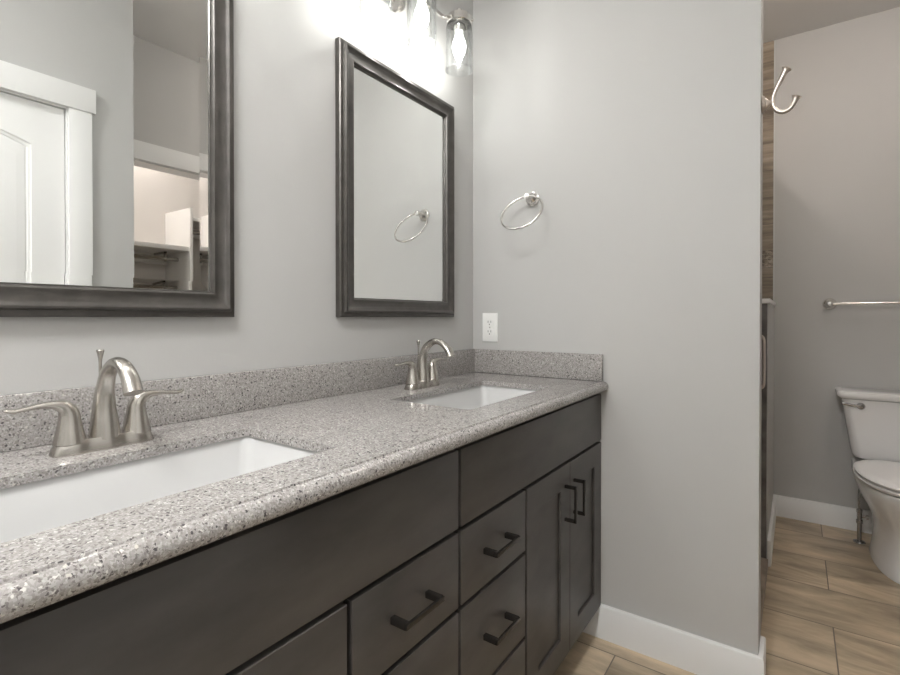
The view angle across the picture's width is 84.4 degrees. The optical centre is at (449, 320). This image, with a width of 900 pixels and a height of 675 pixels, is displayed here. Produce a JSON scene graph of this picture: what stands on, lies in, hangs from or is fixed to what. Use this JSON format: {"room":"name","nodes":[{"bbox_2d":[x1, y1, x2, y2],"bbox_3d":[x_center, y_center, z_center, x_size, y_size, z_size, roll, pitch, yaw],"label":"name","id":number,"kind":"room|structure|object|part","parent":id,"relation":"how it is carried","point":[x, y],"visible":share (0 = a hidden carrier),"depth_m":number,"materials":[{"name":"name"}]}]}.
{"room":"bathroom","nodes":[
{"label":"bathroom","id":0,"kind":"room"},
{"bbox_2d":[0,0,472,394],"bbox_3d":[-0.929,-0.229,0.690,0.100,2.725,3.670,0,0,35],"label":"wall","id":1,"kind":"structure","parent":0,"point":[285,166],"depth_m":1.32,"materials":[{"name":"paint"}]},
{"bbox_2d":[0,0,234,316],"bbox_3d":[-0.679,-0.413,0.931,0.030,0.813,0.588,0,0,35],"label":"framed mirror","id":2,"kind":"object","parent":1,"relation":"attached to","point":[117,116],"visible":1,"depth_m":0.97,"materials":[{"name":"grey metal"}]},
{"bbox_2d":[0,349,474,452],"bbox_3d":[-0.421,0.170,1.315,0.019,0.094,1.832,0,0,35],"label":"backsplash","id":3,"kind":"structure","parent":1,"relation":"attached to","point":[203,396],"depth_m":1.15,"materials":[{"name":"stone"}]},
{"bbox_2d":[335,37,453,316],"bbox_3d":[-0.154,-0.418,1.683,0.030,0.813,0.588,0,0,35],"label":"framed mirror","id":4,"kind":"object","parent":1,"relation":"attached to","point":[394,138],"visible":1,"depth_m":1.63,"materials":[{"name":"grey metal"}]},
{"bbox_2d":[354,67,443,300],"bbox_3d":[-0.161,-0.418,1.688,0.007,0.695,0.470,0,0,35],"label":"mirror glass","id":5,"kind":"object","parent":4,"relation":"attached to","point":[399,134],"depth_m":1.66,"materials":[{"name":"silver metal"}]},
{"bbox_2d":[357,0,473,75],"bbox_3d":[-0.123,-1.016,1.596,0.176,0.273,0.527,0,0,35],"label":"vanity light","id":6,"kind":"object","parent":1,"relation":"attached to","point":[459,20],"visible":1,"depth_m":1.71,"materials":[{"name":"silver metal"}]},
{"bbox_3d":[-0.212,-0.967,1.401,0.097,0.179,0.097,0,0,35],"label":"lamp shade","id":7,"kind":"part","parent":6,"relation":"part of","materials":[{"name":"clear glass"}]},
{"bbox_3d":[-0.090,-1.055,1.581,0.094,0.078,0.103,0,0,-19],"label":"lamp arm","id":8,"kind":"part","parent":6,"relation":"part of","materials":[{"name":"silver metal"}]},
{"bbox_3d":[-0.090,-0.968,1.575,0.097,0.179,0.097,0,0,35],"label":"lamp shade","id":9,"kind":"part","parent":6,"relation":"part of","materials":[{"name":"clear glass"}]},
{"bbox_3d":[0.032,-1.056,1.756,0.094,0.078,0.103,0,0,-19],"label":"lamp arm","id":10,"kind":"part","parent":6,"relation":"part of","materials":[{"name":"silver metal"}]},
{"bbox_3d":[0.032,-0.970,1.750,0.097,0.179,0.097,0,0,35],"label":"lamp shade","id":11,"kind":"part","parent":6,"relation":"part of","materials":[{"name":"clear glass"}]},
{"bbox_2d":[473,0,762,654],"bbox_3d":[0.546,-0.237,1.827,1.017,2.725,0.117,0,0,35],"label":"wall","id":12,"kind":"structure","parent":0,"point":[636,126],"depth_m":1.67,"materials":[{"name":"paint"}]},
{"bbox_2d":[483,313,497,341],"bbox_3d":[0.163,0.028,2.019,0.070,0.116,0.009,0,0,35],"label":"electrical outlet","id":13,"kind":"object","parent":12,"relation":"attached to","point":[490,320],"visible":1,"depth_m":2.01,"materials":[{"name":"white plastic"}]},
{"bbox_2d":[486,319,492,325],"bbox_3d":[0.161,0.009,2.017,0.033,0.029,0.003,0,0,35],"label":"receptacle","id":14,"kind":"object","parent":13,"relation":"attached to","point":[489,322],"depth_m":2.02,"materials":[{"name":"grey plastic"}]},
{"bbox_2d":[486,329,492,335],"bbox_3d":[0.161,0.048,2.018,0.033,0.029,0.003,0,0,35],"label":"receptacle","id":15,"kind":"object","parent":13,"relation":"attached to","point":[489,332],"depth_m":2.02,"materials":[{"name":"grey plastic"}]},
{"bbox_2d":[500,192,543,229],"bbox_3d":[0.278,-0.411,1.851,0.171,0.166,0.147,0,0,35],"label":"towel ring","id":16,"kind":"object","parent":12,"relation":"attached to","point":[532,198],"visible":1,"depth_m":1.86,"materials":[{"name":"silver metal"}]},
{"bbox_2d":[583,603,765,674],"bbox_3d":[0.738,1.068,1.691,0.568,0.117,0.130,0,0,35],"label":"baseboard","id":17,"kind":"structure","parent":12,"relation":"attached to","point":[687,651],"depth_m":1.62,"materials":[{"name":"white paint"}]},
{"bbox_2d":[761,66,800,113],"bbox_3d":[0.999,-0.692,1.497,0.099,0.140,0.051,0,0,35],"label":"robe hook","id":18,"kind":"object","parent":12,"relation":"attached to","point":[765,103],"visible":1,"depth_m":1.50,"materials":[{"name":"silver metal"}]},
{"bbox_2d":[554,516,899,674],"bbox_3d":[0.749,1.185,0.525,3.050,0.100,5.306,0,0,35],"label":"floor","id":19,"kind":"structure","parent":0,"point":[828,609],"depth_m":1.87,"materials":[{"name":"beige wood"}]},
{"bbox_2d":[0,450,457,674],"bbox_3d":[-0.447,0.695,0.792,0.576,0.875,0.911,0,0,35],"label":"vanity cabinet","id":20,"kind":"object","parent":19,"relation":"on","point":[362,579],"visible":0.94,"depth_m":0.69,"materials":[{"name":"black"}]},
{"bbox_3d":[-0.251,0.730,0.651,0.019,0.581,0.296,0,0,35],"label":"door","id":21,"kind":"part","parent":20,"relation":"part of","materials":[{"name":"brown wood"}]},
{"bbox_2d":[0,349,607,623],"bbox_3d":[-0.197,0.189,1.159,0.564,0.129,1.832,0,0,35],"label":"countertop","id":22,"kind":"structure","parent":20,"relation":"on","point":[357,414],"depth_m":0.91,"materials":[{"name":"grey stone"}]},
{"bbox_2d":[2,349,183,457],"bbox_3d":[-0.563,0.137,0.839,0.149,0.170,0.273,0,0,35],"label":"faucet","id":23,"kind":"object","parent":22,"relation":"on","point":[70,438],"visible":1,"depth_m":0.85,"materials":[{"name":"silver metal"}]},
{"bbox_3d":[-0.650,0.167,0.800,0.047,0.073,0.109,0,0,35],"label":"handle","id":24,"kind":"part","parent":23,"relation":"part of","materials":[{"name":"silver metal"}]},
{"bbox_3d":[-0.618,0.129,0.876,0.013,0.154,0.013,0,0,35],"label":"lift rod","id":25,"kind":"part","parent":23,"relation":"part of","materials":[{"name":"silver metal"}]},
{"bbox_3d":[-0.563,0.132,0.838,0.148,0.142,0.049,0,0,35],"label":"spout","id":26,"kind":"part","parent":23,"relation":"part of","materials":[{"name":"silver metal"}]},
{"bbox_3d":[-0.557,0.166,0.934,0.047,0.073,0.109,0,0,35],"label":"handle","id":27,"kind":"part","parent":23,"relation":"part of","materials":[{"name":"silver metal"}]},
{"bbox_2d":[0,436,319,542],"bbox_3d":[-0.448,0.309,0.735,0.322,0.140,0.555,0,0,35],"label":"undermount sink","id":28,"kind":"object","parent":22,"relation":"in","point":[27,509],"visible":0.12,"depth_m":0.83,"materials":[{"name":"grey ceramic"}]},
{"bbox_2d":[394,338,454,389],"bbox_3d":[-0.049,0.138,1.575,0.149,0.164,0.273,0,0,35],"label":"faucet","id":29,"kind":"object","parent":22,"relation":"on","point":[425,375],"visible":1,"depth_m":1.58,"materials":[{"name":"silver metal"}]},
{"bbox_3d":[-0.136,0.162,1.537,0.047,0.073,0.109,0,0,35],"label":"handle","id":30,"kind":"part","parent":29,"relation":"part of","materials":[{"name":"silver metal"}]},
{"bbox_3d":[-0.048,0.127,1.575,0.148,0.142,0.049,0,0,35],"label":"spout","id":31,"kind":"part","parent":29,"relation":"part of","materials":[{"name":"silver metal"}]},
{"bbox_3d":[-0.042,0.161,1.671,0.047,0.073,0.109,0,0,35],"label":"handle","id":32,"kind":"part","parent":29,"relation":"part of","materials":[{"name":"silver metal"}]},
{"bbox_2d":[406,385,537,408],"bbox_3d":[0.083,0.304,1.494,0.322,0.140,0.553,0,0,35],"label":"undermount sink","id":33,"kind":"object","parent":22,"relation":"in","point":[482,395],"visible":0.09,"depth_m":1.70,"materials":[{"name":"white ceramic"}]},
{"bbox_3d":[-0.075,0.514,0.901,0.019,0.154,0.297,0,0,35],"label":"drawer","id":34,"kind":"part","parent":20,"relation":"part of","materials":[{"name":"brown wood"}]},
{"bbox_3d":[-0.056,0.512,0.880,0.037,0.012,0.108,0,0,35],"label":"handle","id":35,"kind":"part","parent":20,"relation":"part of","materials":[{"name":"black metal"}]},
{"bbox_3d":[-0.075,0.705,0.902,0.019,0.208,0.297,0,0,35],"label":"drawer","id":36,"kind":"part","parent":20,"relation":"part of","materials":[{"name":"brown wood"}]},
{"bbox_2d":[453,394,600,674],"bbox_3d":[0.074,0.690,1.537,0.576,0.875,0.905,0,0,35],"label":"vanity cabinet","id":37,"kind":"object","parent":19,"relation":"on","point":[529,529],"visible":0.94,"depth_m":1.30,"materials":[{"name":"black wood"}]},
{"bbox_3d":[0.100,0.704,1.153,0.019,0.208,0.296,0,0,35],"label":"drawer","id":38,"kind":"part","parent":37,"relation":"part of","materials":[{"name":"brown wood"}]},
{"bbox_3d":[0.100,0.513,1.152,0.019,0.154,0.296,0,0,35],"label":"drawer","id":39,"kind":"part","parent":37,"relation":"part of","materials":[{"name":"brown wood"}]},
{"bbox_3d":[0.120,0.702,1.133,0.037,0.012,0.108,0,0,35],"label":"handle","id":40,"kind":"part","parent":37,"relation":"part of","materials":[{"name":"black metal"}]},
{"bbox_3d":[0.120,0.511,1.131,0.037,0.012,0.108,0,0,35],"label":"handle","id":41,"kind":"part","parent":37,"relation":"part of","materials":[{"name":"black metal"}]},
{"bbox_3d":[0.100,0.917,1.155,0.019,0.199,0.296,0,0,35],"label":"drawer","id":42,"kind":"part","parent":37,"relation":"part of","materials":[{"name":"brown wood"}]},
{"bbox_3d":[0.275,0.725,1.404,0.019,0.581,0.294,0,0,35],"label":"door","id":43,"kind":"part","parent":37,"relation":"part of","materials":[{"name":"brown wood"}]},
{"bbox_3d":[0.360,0.546,1.475,0.037,0.108,0.010,0,0,35],"label":"handle","id":44,"kind":"part","parent":37,"relation":"part of","materials":[{"name":"black metal"}]},
{"bbox_3d":[0.400,0.546,1.533,0.037,0.108,0.010,0,0,35],"label":"handle","id":45,"kind":"part","parent":37,"relation":"part of","materials":[{"name":"black metal"}]},
{"bbox_3d":[0.444,0.723,1.646,0.019,0.581,0.294,0,0,35],"label":"door","id":46,"kind":"part","parent":37,"relation":"part of","materials":[{"name":"brown wood"}]},
{"bbox_2d":[853,488,868,543],"bbox_3d":[2.083,0.918,2.518,0.062,0.406,0.086,0,0,35],"label":"water supply valve","id":47,"kind":"object","parent":19,"relation":"on","point":[859,521],"visible":0.74,"depth_m":2.50,"materials":[{"name":"silver metal"}]},
{"bbox_2d":[835,387,899,583],"bbox_3d":[2.070,0.740,2.261,0.468,0.765,0.706,0,0,35],"label":"toilet","id":48,"kind":"object","parent":19,"relation":"on","point":[871,415],"visible":1,"depth_m":2.39,"materials":[{"name":"white ceramic"}]},
{"bbox_3d":[2.018,0.427,2.481,0.095,0.034,0.018,0,0,28],"label":"flush lever","id":49,"kind":"part","parent":48,"relation":"part of","materials":[{"name":"silver metal"}]},
{"bbox_3d":[2.211,0.376,2.461,0.468,0.040,0.214,0,0,35],"label":"tank lid","id":50,"kind":"part","parent":48,"relation":"part of","materials":[{"name":"white ceramic"}]},
{"bbox_3d":[2.216,0.558,2.470,0.425,0.322,0.194,0,0,35],"label":"tank","id":51,"kind":"part","parent":48,"relation":"part of","materials":[{"name":"white ceramic"}]},
{"bbox_3d":[2.057,0.923,2.244,0.356,0.399,0.648,0,0,35],"label":"bowl","id":52,"kind":"part","parent":48,"relation":"part of","materials":[{"name":"white ceramic"}]},
{"bbox_3d":[2.015,0.713,2.183,0.364,0.017,0.514,0,0,35],"label":"seat","id":53,"kind":"part","parent":48,"relation":"part of","materials":[{"name":"white plastic"}]},
{"bbox_3d":[2.015,0.690,2.182,0.362,0.021,0.514,0,0,35],"label":"seat lid","id":54,"kind":"part","parent":48,"relation":"part of","materials":[{"name":"white plastic"}]},
{"bbox_2d":[766,303,773,558],"bbox_3d":[1.614,0.520,2.592,0.107,1.200,0.720,0,0,35],"label":"wall","id":55,"kind":"structure","parent":0,"point":[770,308],"depth_m":2.45,"materials":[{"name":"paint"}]},
{"bbox_2d":[761,303,766,557],"bbox_3d":[1.607,0.505,2.593,0.113,1.170,0.726,0,0,35],"label":"shower door","id":56,"kind":"structure","parent":55,"relation":"attached to","point":[764,305],"depth_m":2.27,"materials":[{"name":"clear glass"}]},
{"bbox_2d":[761,557,767,623],"bbox_3d":[1.170,1.107,1.965,0.121,0.035,0.810,0,0,35],"label":"shower curb","id":57,"kind":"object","parent":55,"relation":"attached to","point":[764,562],"depth_m":2.09,"materials":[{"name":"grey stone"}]},
{"bbox_2d":[762,335,765,388],"bbox_3d":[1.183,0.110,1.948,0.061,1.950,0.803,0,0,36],"label":"door handle","id":58,"kind":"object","parent":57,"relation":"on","point":[763,337],"depth_m":2.20,"materials":[{"name":"silver metal"}]},
{"bbox_2d":[762,298,775,305],"bbox_3d":[1.605,-0.091,2.584,0.133,0.022,0.736,0,0,35],"label":"trim","id":59,"kind":"structure","parent":55,"relation":"attached to","point":[769,301],"depth_m":2.26,"materials":[{"name":"white paint"}]},
{"bbox_2d":[762,7,899,510],"bbox_3d":[1.890,-0.244,2.894,2.197,2.725,0.100,0,0,35],"label":"wall","id":60,"kind":"structure","parent":0,"point":[837,151],"depth_m":2.70,"materials":[{"name":"paint"}]},
{"bbox_2d":[762,250,772,268],"bbox_3d":[1.450,-0.356,3.137,0.997,0.105,0.004,0,0,35],"label":"trim","id":61,"kind":"structure","parent":60,"relation":"attached to","point":[767,255],"depth_m":2.87,"materials":[{"name":"tile"}]},
{"bbox_2d":[773,40,775,300],"bbox_3d":[1.860,-0.844,2.846,0.007,1.525,0.006,0,0,35],"label":"trim","id":62,"kind":"structure","parent":60,"relation":"attached to","point":[774,40],"depth_m":2.84,"materials":[{"name":"grey"}]},
{"bbox_2d":[767,494,871,566],"bbox_3d":[1.934,1.065,2.106,0.978,0.117,1.156,0,0,35],"label":"baseboard","id":63,"kind":"structure","parent":60,"relation":"attached to","point":[838,516],"depth_m":2.71,"materials":[{"name":"white paint"}]},
{"bbox_2d":[822,298,899,309],"bbox_3d":[2.300,-0.088,2.502,0.674,0.064,0.072,0,0,35],"label":"towel bar","id":64,"kind":"object","parent":60,"relation":"attached to","point":[829,303],"visible":1,"depth_m":2.62,"materials":[{"name":"silver metal"}]},
{"bbox_2d":[763,0,899,42],"bbox_3d":[0.749,-1.640,0.506,3.050,0.100,5.306,0,0,35],"label":"ceiling","id":65,"kind":"structure","parent":0,"point":[781,18],"depth_m":2.59,"materials":[{"name":"white paint"}]}
]}

